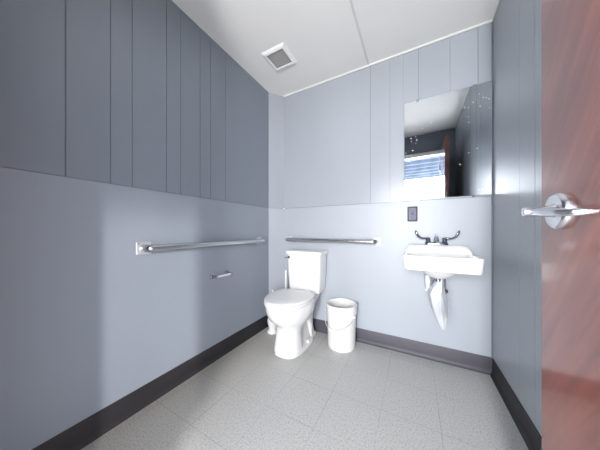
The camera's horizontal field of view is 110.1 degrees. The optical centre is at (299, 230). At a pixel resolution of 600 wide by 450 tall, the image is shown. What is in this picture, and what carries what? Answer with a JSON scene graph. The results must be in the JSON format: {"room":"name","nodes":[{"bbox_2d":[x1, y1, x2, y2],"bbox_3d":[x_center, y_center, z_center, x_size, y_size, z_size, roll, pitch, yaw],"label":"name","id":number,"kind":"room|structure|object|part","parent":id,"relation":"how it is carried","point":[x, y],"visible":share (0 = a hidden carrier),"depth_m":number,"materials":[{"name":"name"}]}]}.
{"room":"public restroom","nodes":[
{"label":"public restroom","id":0,"kind":"room"},
{"bbox_2d":[0,0,268,449],"bbox_3d":[-0.806,-0.225,1.373,0.100,2.390,1.838,0,0,29],"label":"wall","id":1,"kind":"structure","parent":0,"point":[123,123],"depth_m":1.05,"materials":[{"name":"paint"}]},
{"bbox_2d":[32,315,267,449],"bbox_3d":[-0.754,0.914,1.345,0.020,0.112,1.838,0,0,29],"label":"baseboard","id":2,"kind":"structure","parent":1,"relation":"attached to","point":[83,433],"depth_m":1.14,"materials":[{"name":"brown plastic"}]},
{"bbox_2d":[136,237,264,254],"bbox_3d":[-0.596,0.098,1.573,0.078,0.068,1.057,0,0,29],"label":"grab bar","id":3,"kind":"object","parent":1,"relation":"attached to","point":[142,248],"visible":1,"depth_m":1.30,"materials":[{"name":"metal"}]},
{"bbox_2d":[210,270,232,278],"bbox_3d":[-0.592,0.338,1.593,0.066,0.040,0.168,0,0,29],"label":"toilet paper holder","id":4,"kind":"object","parent":1,"relation":"attached to","point":[227,273],"visible":1,"depth_m":1.55,"materials":[{"name":"silver metal"}]},
{"bbox_2d":[269,93,283,292],"bbox_3d":[-0.264,-0.225,2.233,0.164,2.390,0.100,0,0,-22],"label":"wall","id":5,"kind":"structure","parent":0,"point":[276,102],"depth_m":2.19,"materials":[{"name":"paint"}]},
{"bbox_2d":[81,326,528,449],"bbox_3d":[0.044,1.010,0.970,1.980,0.080,2.184,0,0,29],"label":"floor","id":6,"kind":"structure","parent":0,"point":[367,397],"depth_m":1.15,"materials":[{"name":"tile"}]},
{"bbox_2d":[267,290,275,334],"bbox_3d":[-0.261,0.770,2.005,0.108,0.400,0.108,0,0,29],"label":"toilet brush","id":7,"kind":"object","parent":6,"relation":"on","point":[272,327],"visible":0.45,"depth_m":1.97,"materials":[{"name":"white plastic"}]},
{"bbox_2d":[285,270,286,287],"bbox_3d":[-0.138,0.679,2.052,0.124,0.582,0.124,0,0,29],"label":"plunger","id":8,"kind":"object","parent":6,"relation":"on","point":[285,270],"visible":0.11,"depth_m":2.05,"materials":[{"name":"plastic"}]},
{"bbox_2d":[264,249,327,358],"bbox_3d":[-0.060,0.578,1.782,0.406,0.785,0.654,0,0,29],"label":"toilet","id":9,"kind":"object","parent":6,"relation":"on","point":[290,309],"visible":1,"depth_m":1.67,"materials":[{"name":"ceramic"}]},
{"bbox_3d":[-0.099,0.553,1.672,0.362,0.018,0.424,0,0,29],"label":"seat","id":10,"kind":"part","parent":9,"relation":"part of","materials":[{"name":"plastic"}]},
{"bbox_3d":[-0.098,0.531,1.673,0.362,0.026,0.426,0,0,29],"label":"lid","id":11,"kind":"part","parent":9,"relation":"part of","materials":[{"name":"plastic"}]},
{"bbox_3d":[-0.069,0.767,1.726,0.354,0.406,0.535,0,0,29],"label":"bowl","id":12,"kind":"part","parent":9,"relation":"part of","materials":[{"name":"ceramic"}]},
{"bbox_3d":[0.063,0.394,1.968,0.344,0.343,0.184,0,0,29],"label":"tank","id":13,"kind":"part","parent":9,"relation":"part of","materials":[{"name":"ceramic"}]},
{"bbox_3d":[0.061,0.204,1.965,0.368,0.038,0.206,0,0,29],"label":"tank lid","id":14,"kind":"part","parent":9,"relation":"part of","materials":[{"name":"ceramic"}]},
{"bbox_2d":[325,298,356,352],"bbox_3d":[0.345,0.791,1.768,0.267,0.357,0.269,0,0,29],"label":"bucket","id":15,"kind":"object","parent":6,"relation":"on","point":[341,313],"visible":1,"depth_m":1.67,"materials":[{"name":"plastic"}]},
{"bbox_2d":[172,0,497,95],"bbox_3d":[0.044,-1.460,0.970,1.980,0.080,2.184,0,0,29],"label":"ceiling","id":16,"kind":"structure","parent":0,"point":[323,38],"depth_m":1.47,"materials":[{"name":"paint"}]},
{"bbox_2d":[261,42,296,71],"bbox_3d":[-0.168,-1.410,1.721,0.214,0.019,0.214,0,0,29],"label":"ceiling vent","id":17,"kind":"object","parent":16,"relation":"in","point":[279,56],"visible":1,"depth_m":1.70,"materials":[{"name":"white plastic"}]},
{"bbox_2d":[267,49,291,67],"bbox_3d":[-0.168,-1.411,1.721,0.152,0.012,0.152,0,0,29],"label":"grille","id":18,"kind":"object","parent":17,"relation":"attached to","point":[277,58],"depth_m":1.72,"materials":[{"name":"grey metal"}]},
{"bbox_2d":[349,0,368,64],"bbox_3d":[0.120,-1.418,0.940,0.014,0.006,1.964,0,0,29],"label":"trim","id":19,"kind":"structure","parent":16,"relation":"attached to","point":[351,2],"depth_m":1.48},
{"bbox_2d":[284,23,490,356],"bbox_3d":[0.590,-0.225,1.859,1.675,2.390,0.100,0,0,29],"label":"wall","id":20,"kind":"structure","parent":0,"point":[344,135],"depth_m":1.75,"materials":[{"name":"paint"}]},
{"bbox_2d":[285,236,380,245],"bbox_3d":[0.247,0.093,1.944,0.932,0.068,0.078,0,0,29],"label":"grab bar","id":21,"kind":"object","parent":20,"relation":"attached to","point":[376,241],"visible":1,"depth_m":1.86,"materials":[{"name":"metal"}]},
{"bbox_2d":[283,19,492,96],"bbox_3d":[0.562,-1.413,1.809,1.675,0.014,0.014,0,0,29],"label":"trim","id":22,"kind":"structure","parent":20,"relation":"attached to","point":[491,20],"depth_m":1.68,"materials":[{"name":"paint"}]},
{"bbox_2d":[313,318,491,374],"bbox_3d":[0.559,0.914,1.807,1.671,0.112,0.020,0,0,29],"label":"baseboard","id":23,"kind":"structure","parent":20,"relation":"attached to","point":[462,359],"depth_m":1.60,"materials":[{"name":"plastic"}]},
{"bbox_2d":[407,206,417,221],"bbox_3d":[0.879,-0.129,1.637,0.070,0.117,0.010,0,0,29],"label":"wall outlet","id":24,"kind":"object","parent":20,"relation":"attached to","point":[412,212],"visible":1,"depth_m":1.63,"materials":[{"name":"white plastic"}]},
{"bbox_2d":[409,208,415,219],"bbox_3d":[0.878,-0.129,1.636,0.049,0.092,0.003,0,0,29],"label":"socket","id":25,"kind":"object","parent":24,"relation":"attached to","point":[412,211],"depth_m":1.63,"materials":[{"name":"plastic"}]},
{"bbox_2d":[403,230,484,293],"bbox_3d":[0.928,0.269,1.407,0.412,0.541,0.364,0,0,29],"label":"sink","id":26,"kind":"object","parent":20,"relation":"attached to","point":[438,260],"visible":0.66,"depth_m":1.33,"materials":[{"name":"ceramic"}]},
{"bbox_2d":[425,274,431,291],"bbox_3d":[0.920,0.383,1.502,0.046,0.133,0.034,0,0,29],"label":"plastic wrap","id":27,"kind":"object","parent":26,"relation":"attached to","point":[428,282],"visible":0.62,"depth_m":1.49,"materials":[{"name":"white plastic"}]},
{"bbox_2d":[415,230,459,244],"bbox_3d":[0.979,0.052,1.501,0.278,0.106,0.119,0,0,29],"label":"faucet","id":28,"kind":"object","parent":26,"relation":"on","point":[436,239],"depth_m":1.51,"materials":[{"name":"silver metal"}]},
{"bbox_2d":[428,279,447,329],"bbox_3d":[0.938,0.488,1.426,0.114,0.355,0.153,0,0,29],"label":"plastic wrap","id":29,"kind":"object","parent":26,"relation":"hanging from","point":[437,294],"visible":0.91,"depth_m":1.38,"materials":[{"name":"white plastic"}]},
{"bbox_2d":[403,251,484,278],"bbox_3d":[0.928,0.238,1.407,0.412,0.160,0.364,0,0,29],"label":"basin","id":30,"kind":"object","parent":26,"relation":"in","point":[435,264],"depth_m":1.28,"materials":[{"name":"ceramic"}]},
{"bbox_2d":[404,81,491,199],"bbox_3d":[1.055,-0.619,1.531,0.525,0.767,0.028,0,0,29],"label":"mirror","id":31,"kind":"object","parent":20,"relation":"attached to","point":[448,136],"visible":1,"depth_m":1.51,"materials":[{"name":"clear glass"}]},
{"bbox_2d":[491,22,492,357],"bbox_3d":[1.294,-0.273,1.412,0.009,2.266,0.009,0,0,29],"label":"trim","id":32,"kind":"structure","parent":20,"relation":"attached to","point":[491,22],"depth_m":1.41,"materials":[{"name":"paint"}]},
{"bbox_2d":[493,0,541,436],"bbox_3d":[0.874,-0.225,0.528,0.100,2.390,1.964,0,0,29],"label":"wall","id":33,"kind":"structure","parent":0,"point":[517,24],"depth_m":1.07,"materials":[{"name":"paint"}]},
{"bbox_2d":[492,0,499,19],"bbox_3d":[0.822,-1.415,0.548,0.010,0.010,1.950,0,0,29],"label":"trim","id":34,"kind":"structure","parent":33,"relation":"attached to","point":[498,0],"depth_m":1.34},
{"bbox_2d":[490,358,541,449],"bbox_3d":[0.820,0.914,0.555,0.020,0.112,1.960,0,0,29],"label":"baseboard","id":35,"kind":"structure","parent":33,"relation":"attached to","point":[527,429],"depth_m":1.06,"materials":[{"name":"black plastic"}]},
{"bbox_3d":[-0.451,-0.225,0.064,1.980,2.390,0.120,0,0,29],"label":"wall","id":36,"kind":"structure","parent":0,"visible":0},
{"bbox_2d":[521,0,599,449],"bbox_3d":[0.416,-0.053,0.143,0.161,2.023,0.850,0,0,29],"label":"door","id":37,"kind":"structure","parent":36,"relation":"in","point":[569,211],"depth_m":0.41,"materials":[{"name":"mahogany wood"},{"name":"satin nickel"}]},
{"bbox_3d":[0.552,-0.042,0.451,0.012,0.080,0.080,0,0,29],"label":"handle","id":38,"kind":"part","parent":37,"relation":"part of","materials":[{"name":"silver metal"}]},
{"bbox_3d":[0.494,-0.038,0.413,0.032,0.026,0.133,0,0,13],"label":"lever","id":39,"kind":"part","parent":37,"relation":"part of","materials":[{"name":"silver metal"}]}
]}

